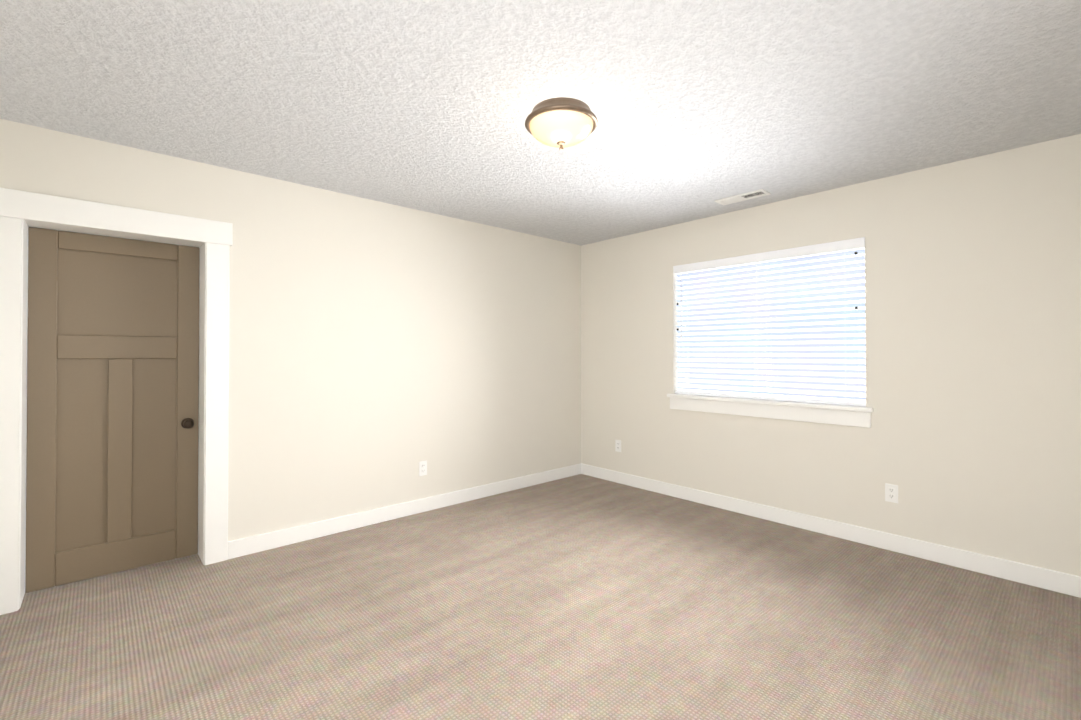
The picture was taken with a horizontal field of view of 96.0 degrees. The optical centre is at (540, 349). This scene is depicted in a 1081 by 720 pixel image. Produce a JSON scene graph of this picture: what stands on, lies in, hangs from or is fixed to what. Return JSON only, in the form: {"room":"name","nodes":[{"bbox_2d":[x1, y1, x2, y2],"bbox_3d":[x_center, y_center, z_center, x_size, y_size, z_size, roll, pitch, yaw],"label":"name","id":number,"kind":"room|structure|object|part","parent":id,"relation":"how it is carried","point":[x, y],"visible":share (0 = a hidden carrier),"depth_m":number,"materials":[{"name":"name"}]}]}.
{"room":"empty bedroom","nodes":[
{"label":"empty bedroom","id":0,"kind":"room"},
{"bbox_2d":[0,119,580,540],"bbox_3d":[-1.255,0.090,3.829,4.680,2.440,0.230,0,-1,-42],"label":"wall","id":1,"kind":"structure","parent":0,"point":[379,351],"depth_m":3.60,"materials":[{"name":"paint"}]},
{"bbox_2d":[25,227,199,592],"bbox_3d":[-2.437,0.319,2.822,0.754,1.947,0.112,0,-1,-42],"label":"door","id":2,"kind":"structure","parent":1,"relation":"in","point":[112,406],"depth_m":2.81,"materials":[{"name":"paint"}]},
{"bbox_3d":[-2.188,0.459,3.022,0.066,0.066,0.075,0,-1,-42],"label":"knob","id":3,"kind":"part","parent":2,"relation":"part of","materials":[{"name":"brown metal"}]},
{"bbox_2d":[0,187,232,614],"bbox_3d":[-2.394,0.254,2.776,1.040,2.095,0.254,0,-1,-42],"label":"door frame","id":4,"kind":"structure","parent":1,"relation":"attached to","point":[18,206],"depth_m":2.63,"materials":[{"name":"white paint"}]},
{"bbox_2d":[228,463,581,558],"bbox_3d":[-1.188,1.255,3.716,4.400,0.110,0.014,0,-1,-42],"label":"baseboard","id":5,"kind":"structure","parent":1,"relation":"attached to","point":[265,541],"depth_m":3.69,"materials":[{"name":"white paint"}]},
{"bbox_2d":[419,461,426,475],"bbox_3d":[-0.950,0.959,3.938,0.070,0.115,0.008,0,-1,-42],"label":"electrical outlet","id":6,"kind":"object","parent":1,"relation":"attached to","point":[422,468],"visible":1,"depth_m":3.93,"materials":[{"name":"white plastic"}]},
{"bbox_2d":[0,474,1080,719],"bbox_3d":[0.080,1.328,2.350,4.680,0.060,4.200,0,-1,-42],"label":"floor","id":7,"kind":"structure","parent":0,"point":[580,596],"depth_m":2.26,"materials":[{"name":"carpet"}]},
{"bbox_2d":[0,0,1080,245],"bbox_3d":[0.080,-1.192,2.370,4.680,0.100,4.200,0,-1,-42],"label":"ceiling","id":8,"kind":"structure","parent":0,"point":[698,108],"depth_m":2.15,"materials":[{"name":"white paint"}]},
{"bbox_2d":[525,97,597,150],"bbox_3d":[0.099,-1.048,2.333,0.350,0.187,0.350,0,-1,-42],"label":"flush-mount ceiling light","id":9,"kind":"object","parent":8,"relation":"attached to","point":[560,123],"visible":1,"depth_m":2.23,"materials":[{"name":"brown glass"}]},
{"bbox_3d":[0.099,-1.033,2.333,0.306,0.085,0.306,0,-1,-42],"label":"lamp shade","id":10,"kind":"part","parent":9,"relation":"part of","materials":[{"name":"white glass"}]},
{"bbox_2d":[715,189,770,205],"bbox_3d":[1.491,-1.127,3.598,0.140,0.009,0.360,0,-1,-42],"label":"ceiling vent","id":11,"kind":"object","parent":8,"relation":"in","point":[743,196],"visible":0.98,"depth_m":3.59,"materials":[{"name":"white metal"}]},
{"bbox_2d":[581,134,1080,575],"bbox_3d":[1.830,0.090,3.795,0.160,2.440,3.970,0,-1,-42],"label":"wall","id":12,"kind":"structure","parent":0,"point":[969,440],"depth_m":3.07,"materials":[{"name":"paint"}]},
{"bbox_2d":[615,440,620,451],"bbox_3d":[0.772,0.954,4.827,0.008,0.115,0.070,0,-1,-42],"label":"electrical outlet","id":13,"kind":"object","parent":12,"relation":"attached to","point":[617,445],"visible":1,"depth_m":4.82,"materials":[{"name":"white plastic"}]},
{"bbox_2d":[670,397,870,427],"bbox_3d":[1.687,0.473,3.818,0.016,0.105,1.540,0,-1,-42],"label":"trim","id":14,"kind":"structure","parent":12,"relation":"attached to","point":[842,417],"depth_m":3.69,"materials":[{"name":"white paint"}]},
{"bbox_2d":[667,393,873,412],"bbox_3d":[1.714,0.406,3.842,0.135,0.030,1.570,0,-1,-42],"label":"window sill","id":15,"kind":"structure","parent":12,"relation":"attached to","point":[793,404],"depth_m":3.66,"materials":[{"name":"white paint"}]},
{"bbox_2d":[679,248,865,401],"bbox_3d":[1.788,-0.169,3.914,0.065,1.180,1.480,0,-1,-42],"label":"window","id":16,"kind":"structure","parent":12,"relation":"in","point":[770,360],"depth_m":3.88,"materials":[{"name":"white plastic"}]},
{"bbox_2d":[673,237,865,405],"bbox_3d":[1.720,-0.185,3.852,0.075,1.144,1.476,0,-1,-42],"label":"window blinds","id":17,"kind":"object","parent":16,"relation":"attached to","point":[822,248],"visible":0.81,"depth_m":3.74,"materials":[{"name":"white plastic"}]},
{"bbox_2d":[681,273,681,339],"bbox_3d":[1.250,-0.384,4.325,0.011,0.600,0.012,0,-1,-42],"label":"wand","id":18,"kind":"object","parent":17,"relation":"hanging from","point":[681,306],"visible":1,"depth_m":4.32,"materials":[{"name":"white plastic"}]},
{"bbox_2d":[581,464,1080,597],"bbox_3d":[1.730,1.255,3.766,0.014,0.110,3.836,0,-1,-42],"label":"baseboard","id":19,"kind":"structure","parent":12,"relation":"attached to","point":[1053,580],"depth_m":3.23,"materials":[{"name":"white paint"}]},
{"bbox_2d":[885,483,897,502],"bbox_3d":[2.284,0.933,3.164,0.008,0.115,0.070,0,-1,-42],"label":"electrical outlet","id":20,"kind":"object","parent":12,"relation":"attached to","point":[891,492],"visible":1,"depth_m":3.16,"materials":[{"name":"white plastic"}]}
]}

